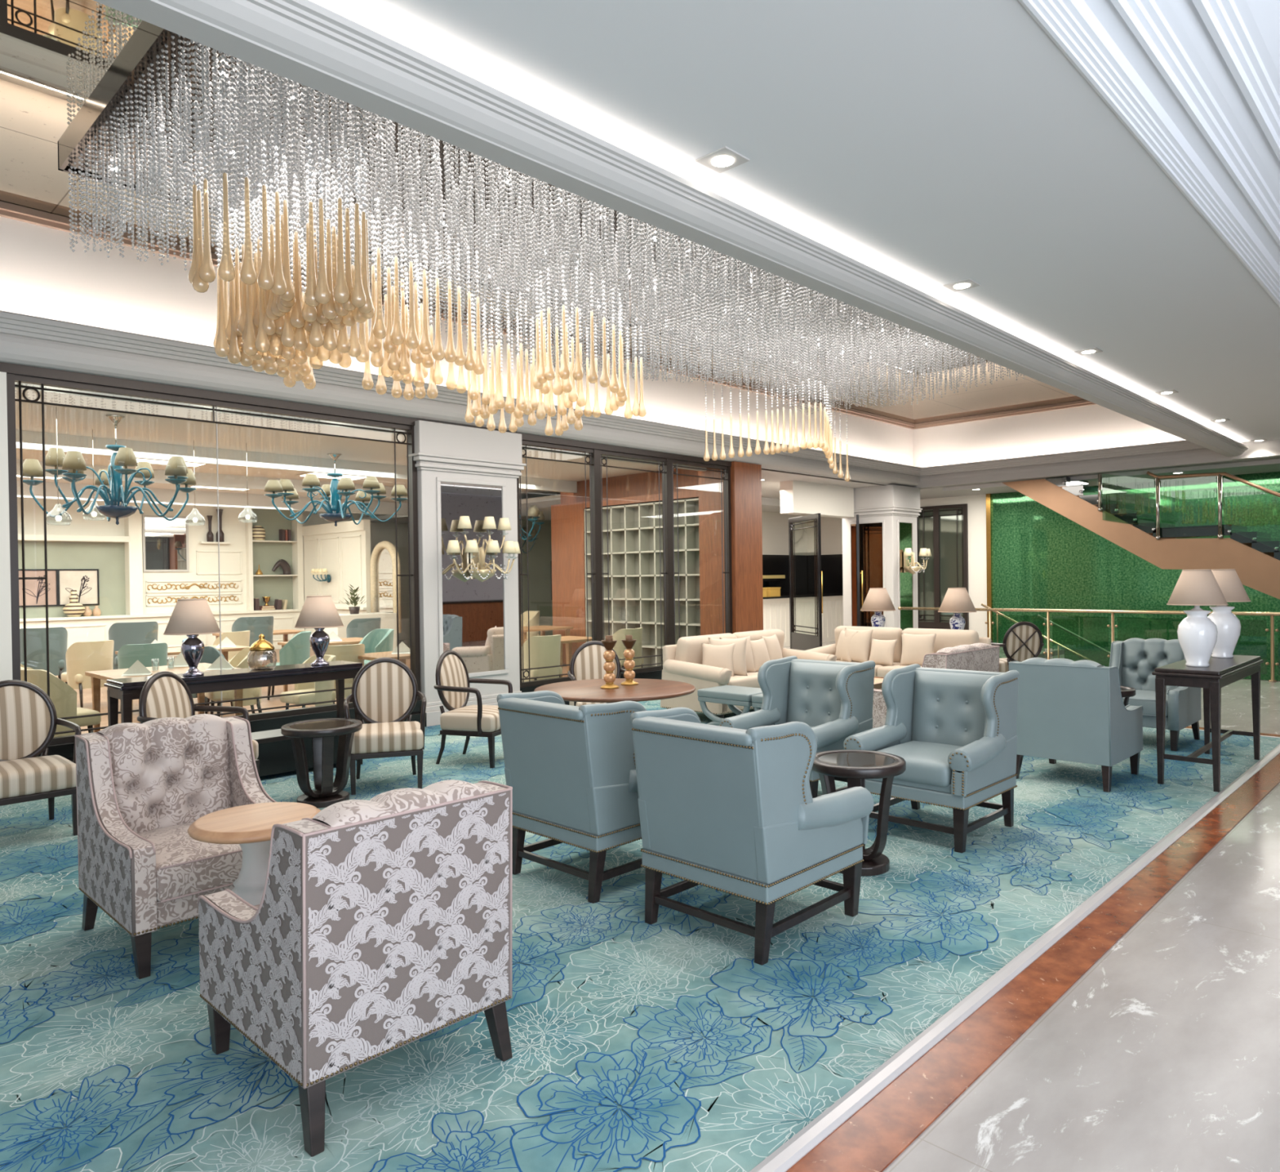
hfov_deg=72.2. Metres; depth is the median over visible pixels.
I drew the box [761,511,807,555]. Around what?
wall
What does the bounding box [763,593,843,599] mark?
countertop
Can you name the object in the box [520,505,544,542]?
chandelier
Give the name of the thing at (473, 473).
pillar
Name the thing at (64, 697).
dining chair
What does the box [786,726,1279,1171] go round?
trim
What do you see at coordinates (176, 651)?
dining table
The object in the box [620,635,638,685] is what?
candle holder
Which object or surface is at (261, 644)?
glass jar
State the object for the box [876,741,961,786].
seat cushion
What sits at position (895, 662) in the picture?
seat cushion
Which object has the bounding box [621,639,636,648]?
bowl
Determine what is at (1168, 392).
recessed light
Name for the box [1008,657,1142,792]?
armchair
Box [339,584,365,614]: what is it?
potted plant
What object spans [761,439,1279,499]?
ceiling
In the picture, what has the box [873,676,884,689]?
coffee table
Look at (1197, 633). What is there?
table lamp
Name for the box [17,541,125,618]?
wall niche
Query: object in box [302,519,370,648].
wall
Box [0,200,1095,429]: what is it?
trim
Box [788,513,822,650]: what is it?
door
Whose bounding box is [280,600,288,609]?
book
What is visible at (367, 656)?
dining table
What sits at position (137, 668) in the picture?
napkin
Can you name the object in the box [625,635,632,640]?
candle
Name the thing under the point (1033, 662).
cushion
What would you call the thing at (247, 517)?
glass pendant
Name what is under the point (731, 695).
stool
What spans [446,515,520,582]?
sconce
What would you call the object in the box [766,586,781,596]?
display box
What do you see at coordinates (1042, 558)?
wall
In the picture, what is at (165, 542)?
wall mirror
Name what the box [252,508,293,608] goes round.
shelf
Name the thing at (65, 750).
baseboard
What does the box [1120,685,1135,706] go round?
side table
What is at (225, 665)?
napkin
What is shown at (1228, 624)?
table lamp
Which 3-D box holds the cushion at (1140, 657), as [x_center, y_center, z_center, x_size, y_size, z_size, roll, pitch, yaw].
[5.125,0.797,8.746,0.564,0.550,0.248,0,1,44]
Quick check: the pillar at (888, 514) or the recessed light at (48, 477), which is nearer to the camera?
the recessed light at (48, 477)
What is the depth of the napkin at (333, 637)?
13.44 m
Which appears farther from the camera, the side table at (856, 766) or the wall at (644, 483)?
the wall at (644, 483)
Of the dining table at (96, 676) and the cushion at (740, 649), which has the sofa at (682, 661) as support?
the cushion at (740, 649)
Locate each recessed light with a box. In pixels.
[16,475,62,479]
[136,458,205,466]
[187,485,249,490]
[295,471,366,479]
[695,146,749,173]
[942,278,980,292]
[1074,347,1102,355]
[1155,389,1178,395]
[1210,417,1230,422]
[1250,439,1266,441]
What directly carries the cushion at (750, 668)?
on the sofa at (682, 661)
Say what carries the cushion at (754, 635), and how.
on the sofa at (682, 661)
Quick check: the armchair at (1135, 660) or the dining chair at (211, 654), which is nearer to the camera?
the armchair at (1135, 660)
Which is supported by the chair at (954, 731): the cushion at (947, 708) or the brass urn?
the cushion at (947, 708)
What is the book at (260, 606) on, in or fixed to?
on the book at (260, 609)
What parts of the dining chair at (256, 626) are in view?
leg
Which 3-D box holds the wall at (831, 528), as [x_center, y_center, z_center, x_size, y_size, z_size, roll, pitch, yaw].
[2.455,-0.311,25.666,15.600,3.800,0.120,0,1,44]
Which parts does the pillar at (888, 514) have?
mirror frame, mirror frame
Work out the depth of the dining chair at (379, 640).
13.27 m
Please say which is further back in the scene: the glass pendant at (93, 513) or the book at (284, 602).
the book at (284, 602)
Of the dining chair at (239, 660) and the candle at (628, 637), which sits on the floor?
the dining chair at (239, 660)
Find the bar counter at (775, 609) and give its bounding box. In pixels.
[763,593,843,647]
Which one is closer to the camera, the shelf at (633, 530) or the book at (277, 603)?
the shelf at (633, 530)
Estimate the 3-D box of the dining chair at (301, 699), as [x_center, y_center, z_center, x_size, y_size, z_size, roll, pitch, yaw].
[-3.771,1.220,10.078,0.522,0.812,0.545,0,1,39]
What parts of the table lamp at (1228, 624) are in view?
lamp shade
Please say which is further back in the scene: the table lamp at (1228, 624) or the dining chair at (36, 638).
the dining chair at (36, 638)
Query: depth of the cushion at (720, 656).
10.20 m
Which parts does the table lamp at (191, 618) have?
lamp shade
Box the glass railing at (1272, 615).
[897,606,1279,681]
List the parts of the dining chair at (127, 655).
backrest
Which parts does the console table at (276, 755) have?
leg, leg, leg, leg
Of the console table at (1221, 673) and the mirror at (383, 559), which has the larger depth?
the mirror at (383, 559)
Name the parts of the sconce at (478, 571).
lamp shade, lamp shade, arm, arm, lamp shade, arm, arm, arm, lamp shade, lamp shade, arm, arm, arm, lamp shade, lamp shade, lamp shade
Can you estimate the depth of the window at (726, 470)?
13.99 m
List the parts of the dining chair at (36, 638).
seat, leg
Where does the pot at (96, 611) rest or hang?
on the wall ledge
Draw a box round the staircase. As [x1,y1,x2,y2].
[1001,471,1279,599]
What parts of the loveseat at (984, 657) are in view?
panel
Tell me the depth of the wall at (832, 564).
22.96 m
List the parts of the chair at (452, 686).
leg, post, frame, arm, leg, seat, seat rail, leg, arm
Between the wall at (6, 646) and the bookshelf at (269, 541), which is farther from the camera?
the bookshelf at (269, 541)
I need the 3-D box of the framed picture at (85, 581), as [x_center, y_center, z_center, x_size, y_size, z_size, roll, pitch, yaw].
[-12.325,0.029,19.288,0.035,0.800,0.780,0,1,44]
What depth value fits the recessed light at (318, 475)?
15.57 m
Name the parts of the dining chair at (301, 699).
seat, backrest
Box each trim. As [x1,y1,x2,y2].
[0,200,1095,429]
[0,310,921,487]
[0,361,731,466]
[14,382,706,515]
[93,0,1248,457]
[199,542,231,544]
[749,728,1279,1171]
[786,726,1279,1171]
[919,440,1279,488]
[942,458,1279,491]
[986,493,992,640]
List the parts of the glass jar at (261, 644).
lid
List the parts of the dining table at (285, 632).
leg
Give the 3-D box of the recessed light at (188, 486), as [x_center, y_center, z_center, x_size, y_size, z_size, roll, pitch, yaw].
[-7.986,-1.936,17.012,1.120,0.030,1.120,0,1,44]
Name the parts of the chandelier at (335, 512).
lamp shade, lamp shade, lamp shade, arm, arm, arm, lamp shade, arm, lamp shade, stem, lamp shade, arm, lamp shade, arm, arm, arm, lamp shade, lamp shade, arm, lamp shade, lamp shade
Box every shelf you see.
[251,728,290,744]
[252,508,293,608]
[583,497,700,667]
[762,575,785,595]
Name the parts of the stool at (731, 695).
seat frame, seat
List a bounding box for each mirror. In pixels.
[142,515,189,572]
[369,540,401,633]
[440,481,504,673]
[850,522,883,626]
[899,522,913,630]
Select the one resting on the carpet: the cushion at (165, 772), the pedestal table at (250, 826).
the pedestal table at (250, 826)
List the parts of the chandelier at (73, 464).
lamp shade, lamp shade, arm, lamp shade, lamp shade, arm, arm, arm, lamp shade, stem, lamp shade, arm, lamp shade, arm, lamp shade, arm, arm, arm, lamp shade, lamp shade, lamp shade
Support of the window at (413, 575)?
in the wall at (6, 646)
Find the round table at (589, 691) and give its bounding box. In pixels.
[533,678,695,703]
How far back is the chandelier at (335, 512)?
12.96 m
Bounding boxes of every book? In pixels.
[253,598,259,610]
[259,605,274,608]
[259,608,275,610]
[274,599,282,609]
[279,528,284,541]
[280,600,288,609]
[284,529,287,541]
[287,528,291,541]
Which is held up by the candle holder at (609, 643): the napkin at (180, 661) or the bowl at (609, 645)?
the bowl at (609, 645)
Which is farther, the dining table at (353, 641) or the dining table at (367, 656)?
the dining table at (353, 641)
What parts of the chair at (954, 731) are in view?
arm, arm, panel, leg, seat, arm, leg, arm, panel, leg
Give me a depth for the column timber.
14.34 m
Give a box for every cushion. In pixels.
[96,714,232,833]
[137,821,242,902]
[312,779,489,827]
[675,633,737,664]
[702,643,735,676]
[707,637,747,675]
[720,635,755,672]
[727,671,759,688]
[733,629,784,653]
[750,638,769,671]
[761,634,782,660]
[834,626,902,662]
[835,630,857,662]
[835,660,900,676]
[840,627,873,662]
[868,638,897,666]
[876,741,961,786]
[877,663,921,676]
[899,632,936,666]
[901,627,979,653]
[911,670,994,746]
[936,643,994,653]
[1021,657,1102,667]
[1121,638,1183,692]
[1122,689,1167,716]
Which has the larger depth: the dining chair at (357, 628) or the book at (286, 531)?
the book at (286, 531)
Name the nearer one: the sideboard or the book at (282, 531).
the sideboard
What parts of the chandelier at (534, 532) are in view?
lamp shade, arm, lamp shade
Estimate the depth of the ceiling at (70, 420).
11.62 m
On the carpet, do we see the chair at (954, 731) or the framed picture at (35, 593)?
the chair at (954, 731)
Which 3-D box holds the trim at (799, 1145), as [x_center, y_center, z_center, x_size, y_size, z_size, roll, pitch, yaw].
[1.048,1.601,4.153,1.475,0.020,13.750,0,1,44]
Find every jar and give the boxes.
[247,633,276,671]
[252,525,265,540]
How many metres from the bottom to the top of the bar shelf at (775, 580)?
0.780 m
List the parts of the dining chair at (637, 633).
seat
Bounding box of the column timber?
[697,461,763,635]
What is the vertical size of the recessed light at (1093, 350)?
0.012 m
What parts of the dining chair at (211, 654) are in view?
backrest, leg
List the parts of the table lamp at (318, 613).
lamp shade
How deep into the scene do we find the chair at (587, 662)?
9.01 m
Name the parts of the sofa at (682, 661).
panel, panel, arm, seat, arm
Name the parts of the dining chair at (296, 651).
leg, seat, leg, backrest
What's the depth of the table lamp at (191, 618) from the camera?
6.96 m
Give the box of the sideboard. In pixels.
[323,612,396,651]
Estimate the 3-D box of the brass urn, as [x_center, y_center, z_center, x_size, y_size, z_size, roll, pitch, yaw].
[-9.386,0.384,22.073,0.220,0.230,0.220,0,1,44]
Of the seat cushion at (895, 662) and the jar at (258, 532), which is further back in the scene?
the jar at (258, 532)
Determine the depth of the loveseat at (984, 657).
8.25 m
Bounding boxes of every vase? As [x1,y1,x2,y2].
[62,590,85,617]
[206,515,213,542]
[216,509,224,542]
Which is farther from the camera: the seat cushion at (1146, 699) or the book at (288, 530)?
the book at (288, 530)
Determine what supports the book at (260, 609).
on the wall ledge
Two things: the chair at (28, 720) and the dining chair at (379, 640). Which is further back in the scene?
the dining chair at (379, 640)
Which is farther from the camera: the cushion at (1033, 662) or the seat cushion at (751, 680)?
the seat cushion at (751, 680)
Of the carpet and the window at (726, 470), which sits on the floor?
the carpet
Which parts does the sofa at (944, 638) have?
arm, panel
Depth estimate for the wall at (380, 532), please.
24.97 m
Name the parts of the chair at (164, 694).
arm, frame, arm, seat, seat rail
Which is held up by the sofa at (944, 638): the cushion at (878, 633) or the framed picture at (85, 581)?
the cushion at (878, 633)
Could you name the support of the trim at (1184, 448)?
attached to the wall at (1091, 427)
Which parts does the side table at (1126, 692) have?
strap leg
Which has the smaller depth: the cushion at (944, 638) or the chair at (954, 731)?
the chair at (954, 731)
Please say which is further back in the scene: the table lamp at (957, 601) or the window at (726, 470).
the window at (726, 470)
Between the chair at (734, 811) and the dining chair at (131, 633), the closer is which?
the chair at (734, 811)
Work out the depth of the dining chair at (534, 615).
18.53 m
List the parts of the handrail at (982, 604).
rail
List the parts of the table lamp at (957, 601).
lamp shade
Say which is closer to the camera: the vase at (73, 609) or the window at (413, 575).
the window at (413, 575)
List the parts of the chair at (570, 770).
panel, leg, panel, seat, leg, panel, arm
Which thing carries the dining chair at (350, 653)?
on the floor
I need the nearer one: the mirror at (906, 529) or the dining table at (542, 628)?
the dining table at (542, 628)
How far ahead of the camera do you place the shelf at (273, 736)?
7.42 m
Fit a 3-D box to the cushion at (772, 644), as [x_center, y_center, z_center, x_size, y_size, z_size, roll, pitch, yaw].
[1.674,0.831,11.100,0.183,0.427,0.445,0,1,36]
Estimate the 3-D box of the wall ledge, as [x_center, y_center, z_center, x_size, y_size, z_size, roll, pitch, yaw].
[-13.373,1.190,17.982,0.420,0.990,13.350,0,1,44]
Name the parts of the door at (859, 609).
frame, handle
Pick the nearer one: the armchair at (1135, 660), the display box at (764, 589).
the armchair at (1135, 660)
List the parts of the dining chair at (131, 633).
seat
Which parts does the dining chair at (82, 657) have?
seat, leg, backrest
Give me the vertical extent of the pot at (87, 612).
0.220 m
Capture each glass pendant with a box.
[46,406,71,525]
[82,429,105,520]
[185,440,204,525]
[238,453,257,522]
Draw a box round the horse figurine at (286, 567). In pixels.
[271,559,291,574]
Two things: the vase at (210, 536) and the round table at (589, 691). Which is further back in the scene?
the vase at (210, 536)
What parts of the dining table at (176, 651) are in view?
leg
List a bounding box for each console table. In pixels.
[103,660,363,777]
[1151,654,1263,792]
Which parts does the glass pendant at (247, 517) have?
cord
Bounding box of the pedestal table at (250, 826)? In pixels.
[187,802,320,906]
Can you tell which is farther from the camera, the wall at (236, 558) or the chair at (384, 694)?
the wall at (236, 558)
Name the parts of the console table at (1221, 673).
leg, leg, leg, leg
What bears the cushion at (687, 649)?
on the sofa at (682, 661)
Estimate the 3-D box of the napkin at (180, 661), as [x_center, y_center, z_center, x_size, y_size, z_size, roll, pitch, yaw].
[-5.048,0.807,9.660,0.260,0.150,0.160,-1,1,-21]
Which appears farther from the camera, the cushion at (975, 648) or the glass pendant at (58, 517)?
the glass pendant at (58, 517)
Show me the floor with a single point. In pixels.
(1163, 1055)
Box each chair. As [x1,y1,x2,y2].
[0,680,81,835]
[19,626,67,679]
[20,667,101,737]
[61,640,114,707]
[108,621,158,669]
[117,642,168,711]
[137,671,259,773]
[180,646,232,714]
[204,647,263,717]
[213,631,249,662]
[231,616,274,662]
[264,631,311,700]
[280,654,336,710]
[324,644,364,702]
[343,657,426,795]
[346,617,381,644]
[359,628,394,665]
[434,649,512,768]
[496,690,646,903]
[520,610,539,639]
[521,635,562,681]
[567,640,635,706]
[612,627,644,669]
[630,706,874,965]
[719,656,875,798]
[843,663,1019,853]
[991,621,1044,672]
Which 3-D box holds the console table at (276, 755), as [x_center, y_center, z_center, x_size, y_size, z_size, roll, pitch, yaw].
[-3.318,1.171,7.382,0.440,0.920,1.970,0,1,44]
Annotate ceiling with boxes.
[0,0,1084,423]
[14,389,675,502]
[309,0,1279,443]
[358,494,780,524]
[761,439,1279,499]
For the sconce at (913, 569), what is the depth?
17.86 m
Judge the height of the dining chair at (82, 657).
0.903 m
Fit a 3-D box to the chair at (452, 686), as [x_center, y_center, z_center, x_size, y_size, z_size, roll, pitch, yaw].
[-1.490,1.097,8.040,0.628,1.015,0.639,-1,1,19]
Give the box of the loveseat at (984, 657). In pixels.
[872,643,999,728]
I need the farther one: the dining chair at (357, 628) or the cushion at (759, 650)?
the dining chair at (357, 628)
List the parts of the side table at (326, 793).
strap leg, strap leg, strap leg, strap leg, strap leg, strap leg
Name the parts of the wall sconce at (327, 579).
lamp shade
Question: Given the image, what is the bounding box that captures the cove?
[0,216,913,466]
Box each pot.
[82,606,92,616]
[92,605,101,616]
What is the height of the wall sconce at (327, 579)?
0.340 m
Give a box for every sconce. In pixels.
[311,568,330,582]
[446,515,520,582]
[903,548,931,574]
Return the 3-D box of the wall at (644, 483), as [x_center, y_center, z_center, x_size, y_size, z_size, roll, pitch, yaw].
[-0.038,-0.274,16.329,3.900,3.560,0.390,0,1,44]
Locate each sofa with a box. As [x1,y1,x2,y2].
[660,629,836,718]
[805,626,991,689]
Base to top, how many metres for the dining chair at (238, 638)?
0.903 m
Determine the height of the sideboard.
0.960 m
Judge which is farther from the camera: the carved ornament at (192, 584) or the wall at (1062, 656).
the carved ornament at (192, 584)
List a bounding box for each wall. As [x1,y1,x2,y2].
[0,371,12,681]
[17,497,304,615]
[302,511,409,639]
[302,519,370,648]
[520,519,552,635]
[551,489,698,663]
[560,468,698,504]
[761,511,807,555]
[762,554,843,595]
[807,494,986,637]
[913,404,1184,467]
[991,471,1279,680]
[1044,654,1064,659]
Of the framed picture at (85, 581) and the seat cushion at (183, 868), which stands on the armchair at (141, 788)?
the seat cushion at (183, 868)
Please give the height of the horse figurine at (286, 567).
0.403 m
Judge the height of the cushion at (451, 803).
0.550 m
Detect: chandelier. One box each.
[22,414,196,524]
[57,24,1024,479]
[264,453,407,526]
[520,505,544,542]
[520,527,537,553]
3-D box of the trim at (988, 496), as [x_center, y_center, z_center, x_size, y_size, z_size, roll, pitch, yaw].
[8.037,1.277,20.138,0.100,6.770,0.120,0,1,44]
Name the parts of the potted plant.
pot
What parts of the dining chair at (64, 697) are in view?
backrest, seat, leg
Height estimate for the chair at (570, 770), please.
1.014 m
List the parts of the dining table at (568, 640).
leg, leg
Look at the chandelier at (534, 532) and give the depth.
23.35 m
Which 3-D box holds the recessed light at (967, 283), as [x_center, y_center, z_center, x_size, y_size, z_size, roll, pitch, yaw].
[2.305,-2.151,6.289,0.190,0.012,0.190,0,1,44]
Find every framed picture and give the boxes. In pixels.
[18,568,58,607]
[57,568,99,606]
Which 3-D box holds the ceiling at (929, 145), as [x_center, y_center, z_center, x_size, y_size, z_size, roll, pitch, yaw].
[5.072,-2.377,4.849,6.720,0.412,20.500,0,1,44]
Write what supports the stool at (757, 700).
on the carpet
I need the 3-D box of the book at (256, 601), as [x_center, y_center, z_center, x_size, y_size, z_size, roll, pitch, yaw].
[-9.573,0.457,21.880,0.202,0.302,0.100,0,1,44]
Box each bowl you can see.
[600,640,617,650]
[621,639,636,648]
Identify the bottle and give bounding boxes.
[255,564,262,575]
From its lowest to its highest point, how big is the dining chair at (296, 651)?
0.948 m
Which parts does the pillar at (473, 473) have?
mirror frame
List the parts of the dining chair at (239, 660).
leg, leg, seat, backrest, leg, leg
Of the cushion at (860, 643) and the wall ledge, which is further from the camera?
the wall ledge
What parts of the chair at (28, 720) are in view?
frame, seat, seat rail, post, leg, arm, leg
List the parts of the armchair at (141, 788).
leg, arm, leg, rail, arm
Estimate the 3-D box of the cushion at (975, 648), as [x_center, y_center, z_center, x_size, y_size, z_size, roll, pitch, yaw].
[3.043,0.830,8.320,0.248,0.550,0.984,0,1,44]
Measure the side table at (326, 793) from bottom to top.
0.586 m
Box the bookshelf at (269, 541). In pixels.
[252,540,297,576]
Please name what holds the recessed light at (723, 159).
in the ceiling at (929, 145)
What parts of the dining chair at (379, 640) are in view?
seat, backrest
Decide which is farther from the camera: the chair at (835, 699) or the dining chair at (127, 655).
the dining chair at (127, 655)
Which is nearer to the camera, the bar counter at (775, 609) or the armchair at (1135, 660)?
the armchair at (1135, 660)
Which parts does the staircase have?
post, post, handrail, post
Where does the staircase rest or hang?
attached to the ceiling at (1268, 450)
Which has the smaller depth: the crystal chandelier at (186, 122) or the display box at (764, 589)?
the crystal chandelier at (186, 122)
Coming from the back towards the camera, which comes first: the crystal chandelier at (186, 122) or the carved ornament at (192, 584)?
the carved ornament at (192, 584)
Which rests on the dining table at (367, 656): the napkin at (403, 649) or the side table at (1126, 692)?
the napkin at (403, 649)
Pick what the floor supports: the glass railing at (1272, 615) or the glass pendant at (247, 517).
the glass railing at (1272, 615)
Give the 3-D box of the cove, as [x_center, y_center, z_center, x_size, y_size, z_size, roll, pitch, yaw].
[-1.430,-2.657,11.418,0.100,1.250,20.800,0,1,44]
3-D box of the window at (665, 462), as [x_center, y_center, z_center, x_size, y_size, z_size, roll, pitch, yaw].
[-0.088,-0.320,12.591,0.100,3.120,1.460,0,1,44]
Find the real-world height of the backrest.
0.560 m
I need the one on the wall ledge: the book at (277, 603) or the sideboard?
the book at (277, 603)
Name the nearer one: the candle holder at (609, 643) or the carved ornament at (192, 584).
the candle holder at (609, 643)
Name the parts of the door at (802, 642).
handle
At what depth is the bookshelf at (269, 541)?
22.12 m
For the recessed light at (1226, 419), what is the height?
0.012 m
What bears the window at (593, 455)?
attached to the pillar at (473, 473)
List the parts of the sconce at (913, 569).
lamp shade, arm, arm, lamp shade, lamp shade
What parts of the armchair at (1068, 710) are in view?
leg, leg, panel, leg, leg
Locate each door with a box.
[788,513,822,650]
[856,514,863,626]
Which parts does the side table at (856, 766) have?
strap leg, strap leg, strap leg, strap leg, strap leg, strap leg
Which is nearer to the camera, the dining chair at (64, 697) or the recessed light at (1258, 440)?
the dining chair at (64, 697)
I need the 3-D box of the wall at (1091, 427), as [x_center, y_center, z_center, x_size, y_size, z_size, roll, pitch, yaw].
[7.953,-2.783,16.785,5.900,1.350,0.100,0,1,44]
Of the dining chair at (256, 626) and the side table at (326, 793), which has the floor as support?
the dining chair at (256, 626)
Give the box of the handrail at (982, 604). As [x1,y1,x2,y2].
[981,603,1110,666]
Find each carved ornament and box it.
[146,582,238,590]
[147,595,238,604]
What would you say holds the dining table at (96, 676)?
on the floor
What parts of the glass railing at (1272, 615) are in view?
post, post, handrail, post, post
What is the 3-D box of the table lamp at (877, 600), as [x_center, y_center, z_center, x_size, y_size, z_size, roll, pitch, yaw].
[3.374,0.362,12.450,0.488,0.664,0.488,0,1,44]
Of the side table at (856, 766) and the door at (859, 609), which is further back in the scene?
the door at (859, 609)
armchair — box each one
[74,714,277,979]
[196,779,512,1156]
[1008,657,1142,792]
[1108,638,1200,751]
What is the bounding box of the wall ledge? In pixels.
[19,608,304,656]
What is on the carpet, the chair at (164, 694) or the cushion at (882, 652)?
the chair at (164, 694)
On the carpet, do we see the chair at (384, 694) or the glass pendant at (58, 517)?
the chair at (384, 694)
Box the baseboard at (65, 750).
[37,669,662,762]
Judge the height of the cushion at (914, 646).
0.427 m
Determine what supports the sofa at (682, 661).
on the carpet
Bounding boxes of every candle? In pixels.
[605,635,613,640]
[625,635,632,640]
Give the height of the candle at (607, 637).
0.070 m
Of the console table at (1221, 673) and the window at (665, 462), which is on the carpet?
the console table at (1221, 673)
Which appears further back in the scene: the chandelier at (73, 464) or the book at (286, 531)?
the book at (286, 531)
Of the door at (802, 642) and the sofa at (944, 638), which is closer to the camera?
the sofa at (944, 638)
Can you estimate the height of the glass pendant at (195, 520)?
1.120 m
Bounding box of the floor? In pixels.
[55,639,1279,1171]
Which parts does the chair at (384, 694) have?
arm, leg, leg, frame, seat rail, seat, post, leg, leg, arm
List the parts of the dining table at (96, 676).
leg, leg, leg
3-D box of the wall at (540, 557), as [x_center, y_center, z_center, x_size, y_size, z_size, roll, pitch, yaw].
[-2.478,-0.314,24.701,0.100,3.560,8.160,0,1,44]
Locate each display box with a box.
[762,587,767,596]
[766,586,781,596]
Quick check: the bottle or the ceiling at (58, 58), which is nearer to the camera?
the ceiling at (58, 58)
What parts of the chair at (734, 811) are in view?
panel, leg, panel, seat, leg, panel, arm, leg, arm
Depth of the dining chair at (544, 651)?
11.85 m
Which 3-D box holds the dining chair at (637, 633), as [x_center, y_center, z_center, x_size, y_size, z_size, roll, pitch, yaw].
[-0.252,1.097,13.498,0.606,0.903,0.580,0,1,44]
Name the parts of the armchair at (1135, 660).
rail, leg, leg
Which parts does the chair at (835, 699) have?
arm, arm, seat, leg, arm, panel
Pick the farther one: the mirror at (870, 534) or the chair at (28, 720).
the mirror at (870, 534)
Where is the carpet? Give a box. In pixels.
[0,699,1279,1171]
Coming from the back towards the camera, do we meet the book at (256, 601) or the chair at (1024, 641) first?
the book at (256, 601)
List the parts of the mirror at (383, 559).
glass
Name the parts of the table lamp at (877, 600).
lamp shade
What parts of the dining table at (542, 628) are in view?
leg, leg, leg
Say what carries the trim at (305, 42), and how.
attached to the ceiling at (929, 145)
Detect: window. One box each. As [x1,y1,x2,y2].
[6,373,420,745]
[516,440,599,687]
[597,449,671,675]
[669,458,732,644]
[916,503,968,630]
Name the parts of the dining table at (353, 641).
leg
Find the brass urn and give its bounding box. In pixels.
[262,596,271,605]
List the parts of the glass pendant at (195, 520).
cord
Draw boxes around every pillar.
[405,420,526,726]
[842,484,922,630]
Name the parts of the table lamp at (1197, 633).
lamp shade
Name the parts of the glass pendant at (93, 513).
cord, bulb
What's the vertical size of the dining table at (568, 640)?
0.760 m
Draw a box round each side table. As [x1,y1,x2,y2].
[280,718,362,808]
[811,749,906,876]
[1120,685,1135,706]
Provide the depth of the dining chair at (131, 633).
13.73 m
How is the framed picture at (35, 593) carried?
attached to the wall niche
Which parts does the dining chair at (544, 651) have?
seat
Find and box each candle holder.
[600,635,619,688]
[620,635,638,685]
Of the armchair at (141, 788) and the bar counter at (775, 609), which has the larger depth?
the bar counter at (775, 609)
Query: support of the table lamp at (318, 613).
on the console table at (276, 755)
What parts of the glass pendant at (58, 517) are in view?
cord, bulb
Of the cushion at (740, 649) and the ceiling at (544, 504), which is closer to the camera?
the cushion at (740, 649)
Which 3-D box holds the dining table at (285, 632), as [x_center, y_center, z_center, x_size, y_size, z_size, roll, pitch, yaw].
[-7.014,1.234,16.272,0.900,0.760,1.400,0,1,44]
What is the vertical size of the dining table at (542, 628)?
0.760 m
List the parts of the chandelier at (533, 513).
arm, arm, arm, lamp shade, lamp shade, lamp shade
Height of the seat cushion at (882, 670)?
0.170 m
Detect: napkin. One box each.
[121,660,151,675]
[166,653,188,667]
[205,655,234,670]
[215,636,235,648]
[328,631,342,641]
[391,641,409,653]
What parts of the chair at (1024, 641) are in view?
arm, seat, post, frame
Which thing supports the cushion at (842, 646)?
on the sofa at (944, 638)
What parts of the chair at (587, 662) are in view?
arm, seat, frame, arm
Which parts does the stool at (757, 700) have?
seat frame, seat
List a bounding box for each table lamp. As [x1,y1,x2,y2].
[163,598,221,676]
[293,595,343,665]
[860,587,895,626]
[937,587,977,630]
[1166,568,1228,666]
[1207,568,1251,657]
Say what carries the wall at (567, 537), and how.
attached to the wall at (644, 483)
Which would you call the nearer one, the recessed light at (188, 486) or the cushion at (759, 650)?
the cushion at (759, 650)
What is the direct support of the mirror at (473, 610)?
attached to the pillar at (473, 473)
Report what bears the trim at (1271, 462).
attached to the wall at (1091, 427)
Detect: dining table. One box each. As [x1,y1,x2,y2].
[84,662,243,732]
[115,644,249,702]
[212,629,302,641]
[277,637,363,692]
[357,651,410,664]
[521,625,573,659]
[524,635,591,677]
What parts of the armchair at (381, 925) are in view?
leg, arm, leg, panel, arm, leg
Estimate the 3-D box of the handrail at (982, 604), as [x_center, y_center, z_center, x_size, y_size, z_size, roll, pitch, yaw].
[8.697,1.726,15.807,4.520,2.830,1.544,0,1,44]
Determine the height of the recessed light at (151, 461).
0.030 m
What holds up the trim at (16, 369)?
attached to the wall at (6, 646)
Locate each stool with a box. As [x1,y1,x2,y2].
[697,684,762,725]
[751,693,763,711]
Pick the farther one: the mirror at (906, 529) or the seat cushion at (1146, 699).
the mirror at (906, 529)
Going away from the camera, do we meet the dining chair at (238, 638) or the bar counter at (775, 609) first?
the dining chair at (238, 638)

